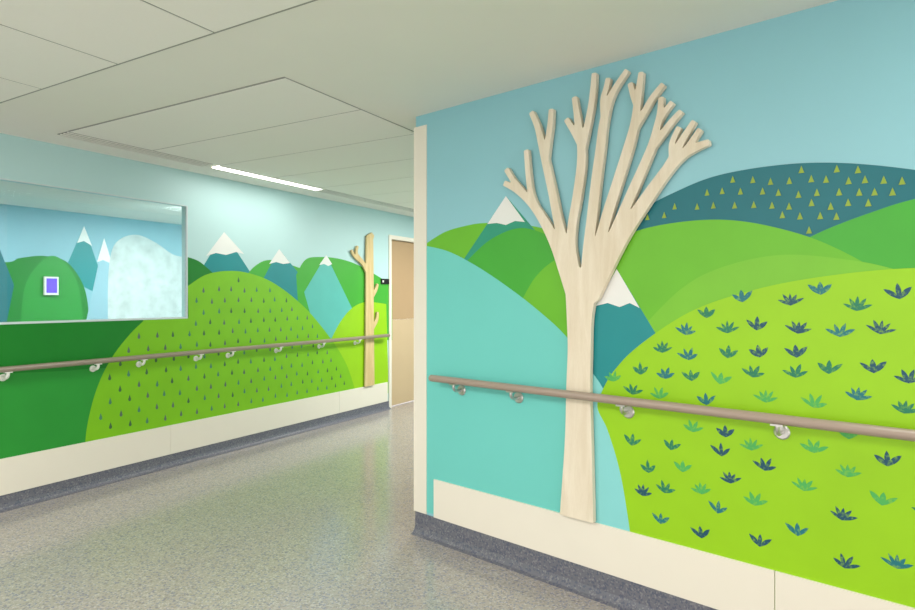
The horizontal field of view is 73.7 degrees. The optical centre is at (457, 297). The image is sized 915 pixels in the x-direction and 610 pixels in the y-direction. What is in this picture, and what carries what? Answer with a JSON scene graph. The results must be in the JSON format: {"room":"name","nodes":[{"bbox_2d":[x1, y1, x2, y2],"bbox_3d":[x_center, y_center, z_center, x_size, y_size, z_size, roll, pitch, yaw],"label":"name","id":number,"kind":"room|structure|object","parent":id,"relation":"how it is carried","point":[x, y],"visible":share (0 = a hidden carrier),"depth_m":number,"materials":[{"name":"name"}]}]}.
{"room":"hospital corridor","nodes":[
{"label":"hospital corridor","id":0,"kind":"room"},
{"bbox_2d":[0,180,181,224],"bbox_3d":[-3.537,-0.845,4.755,1.519,0.050,5.900,0,0,30],"label":"ceiling","id":1,"kind":"structure","parent":0,"point":[11,193],"depth_m":5.29,"materials":[{"name":"paint"}]},
{"bbox_2d":[0,204,181,309],"bbox_3d":[-4.151,0.290,5.110,3.037,2.220,5.159,0,0,0],"label":"wall","id":2,"kind":"structure","parent":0,"point":[24,231],"depth_m":5.77,"materials":[{"name":"blue paint"}]},
{"bbox_2d":[43,277,58,294],"bbox_3d":[-3.762,-0.112,5.647,0.079,0.169,0.115,0,0,0],"label":"touchscreen","id":3,"kind":"object","parent":2,"relation":"attached to","point":[50,284],"depth_m":5.63,"materials":[{"name":"purple plastic"}]},
{"bbox_2d":[0,133,413,346],"bbox_3d":[-2.273,0.158,5.354,0.070,2.485,14.000,0,0,30],"label":"wall","id":4,"kind":"structure","parent":0,"point":[261,221],"depth_m":5.56,"materials":[{"name":"blue paint"}]},
{"bbox_2d":[0,178,187,324],"bbox_3d":[-3.023,-0.307,3.998,0.026,0.964,2.826,0,0,30],"label":"frame","id":5,"kind":"object","parent":4,"relation":"attached to","point":[186,207],"visible":1,"depth_m":4.79,"materials":[{"name":"white metal"}]},
{"bbox_2d":[0,382,387,495],"bbox_3d":[-3.310,1.178,3.475,0.012,0.240,9.708,0,0,30],"label":"trim","id":6,"kind":"structure","parent":4,"relation":"attached to","point":[40,468],"depth_m":5.02,"materials":[{"name":"beige plastic"}]},
{"bbox_2d":[0,232,388,458],"bbox_3d":[-3.261,0.300,3.566,0.004,1.800,9.715,0,0,30],"label":"wall mural","id":7,"kind":"object","parent":4,"relation":"attached to","point":[230,304],"visible":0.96,"depth_m":5.36,"materials":[{"name":"green paint"}]},
{"bbox_2d":[0,334,389,380],"bbox_3d":[-3.164,0.497,3.645,0.095,0.103,9.151,0,0,30],"label":"handrail","id":8,"kind":"object","parent":4,"relation":"attached to","point":[7,369],"visible":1,"depth_m":4.92,"materials":[{"name":"plastic"}]},
{"bbox_2d":[0,401,390,512],"bbox_3d":[-3.285,1.350,3.485,0.045,0.100,9.750,0,0,30],"label":"baseboard","id":9,"kind":"structure","parent":4,"relation":"attached to","point":[23,498],"depth_m":5.02,"materials":[{"name":"plastic"}]},
{"bbox_2d":[350,232,378,386],"bbox_3d":[-1.102,0.132,7.266,0.020,1.848,0.517,0,0,30],"label":"cutout","id":10,"kind":"object","parent":4,"relation":"attached to","point":[367,265],"visible":0.98,"depth_m":7.32,"materials":[{"name":"brown wood"}]},
{"bbox_2d":[381,279,388,283],"bbox_3d":[-0.906,-0.207,7.630,0.012,0.067,0.160,0,0,30],"label":"door sign","id":11,"kind":"object","parent":4,"relation":"attached to","point":[383,281],"visible":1,"depth_m":7.62,"materials":[{"name":"black plastic"}]},
{"bbox_2d":[388,235,413,407],"bbox_3d":[-0.637,0.300,8.173,0.084,2.200,1.040,0,0,30],"label":"frame","id":12,"kind":"object","parent":4,"relation":"attached to","point":[390,237],"visible":0.36,"depth_m":7.72,"materials":[{"name":"white paint"}]},
{"bbox_2d":[392,240,413,405],"bbox_3d":[-0.673,0.320,8.194,0.040,2.136,0.936,0,0,30],"label":"door","id":13,"kind":"structure","parent":4,"relation":"attached to","point":[402,252],"depth_m":8.06,"materials":[{"name":"beige wood"}]},
{"bbox_2d":[0,400,618,609],"bbox_3d":[0.841,1.450,3.556,13.100,0.100,14.000,0,0,30],"label":"floor","id":14,"kind":"structure","parent":0,"point":[323,518],"depth_m":3.52,"materials":[{"name":"plastic"}]},
{"bbox_2d":[0,0,837,216],"bbox_3d":[0.841,-1.135,3.556,13.100,0.100,14.000,0,0,30],"label":"ceiling","id":15,"kind":"structure","parent":0,"point":[398,62],"depth_m":2.74,"materials":[{"name":"paint"}]},
{"bbox_2d":[0,0,316,102],"bbox_3d":[-2.360,-1.082,0.592,6.230,0.005,6.291,0,0,0],"label":"ceiling tiles","id":16,"kind":"structure","parent":15,"relation":"attached to","point":[44,44],"depth_m":2.46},
{"bbox_2d":[57,132,413,212],"bbox_3d":[-0.687,-1.080,7.308,0.132,0.010,7.630,0,0,30],"label":"linear air diffuser","id":17,"kind":"object","parent":15,"relation":"attached to","point":[70,135],"visible":0.66,"depth_m":4.62,"materials":[{"name":"white metal"}]},
{"bbox_2d":[69,77,413,208],"bbox_3d":[0.215,-1.082,6.772,5.489,0.005,7.566,0,0,0],"label":"ceiling tiles","id":18,"kind":"structure","parent":15,"relation":"attached to","point":[283,128],"depth_m":4.10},
{"bbox_2d":[211,166,323,190],"bbox_3d":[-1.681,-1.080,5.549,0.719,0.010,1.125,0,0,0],"label":"ceiling light","id":19,"kind":"object","parent":15,"relation":"in","point":[222,168],"depth_m":5.45,"materials":[{"name":"white plastic"}]},
{"bbox_2d":[416,0,914,607],"bbox_3d":[1.378,0.158,2.322,4.200,2.485,0.147,0,0,41],"label":"wall","id":20,"kind":"structure","parent":0,"point":[786,289],"depth_m":2.48,"materials":[{"name":"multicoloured paint"}]},
{"bbox_2d":[414,125,426,513],"bbox_3d":[-0.227,0.127,3.658,0.070,2.293,0.152,0,0,-10],"label":"trim","id":21,"kind":"structure","parent":20,"relation":"attached to","point":[420,133],"depth_m":3.62,"materials":[{"name":"beige paint"}]},
{"bbox_2d":[411,511,716,609],"bbox_3d":[1.318,1.337,2.254,4.200,0.125,0.045,0,0,41],"label":"baseboard","id":22,"kind":"structure","parent":20,"relation":"attached to","point":[607,589],"depth_m":3.01,"materials":[{"name":"plastic"}]},
{"bbox_2d":[503,69,711,522],"bbox_3d":[0.642,0.001,2.844,1.050,2.095,0.026,0,0,41],"label":"cutout","id":23,"kind":"object","parent":20,"relation":"attached to","point":[606,241],"visible":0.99,"depth_m":2.85,"materials":[{"name":"brown wood"}]},
{"bbox_2d":[428,375,914,441],"bbox_3d":[1.297,0.489,2.240,3.814,0.108,0.094,0,0,41],"label":"handrail","id":24,"kind":"object","parent":20,"relation":"attached to","point":[781,431],"visible":1,"depth_m":2.48,"materials":[{"name":"plastic"}]},
{"bbox_2d":[434,479,914,609],"bbox_3d":[1.387,1.163,2.216,4.041,0.220,0.012,0,0,41],"label":"trim","id":25,"kind":"structure","parent":20,"relation":"attached to","point":[711,580],"depth_m":2.70,"materials":[{"name":"beige plastic"}]},
{"bbox_3d":[-3.493,0.290,4.730,4.179,2.220,5.819,0,0,0],"label":"wall","id":26,"kind":"structure","parent":0,"visible":0},
{"bbox_2d":[0,227,181,321],"bbox_3d":[-3.839,-0.099,5.548,0.002,1.199,3.872,0,0,30],"label":"wall mural","id":27,"kind":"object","parent":26,"relation":"attached to","point":[140,278],"depth_m":6.04,"materials":[{"name":"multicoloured paint"}]}
]}

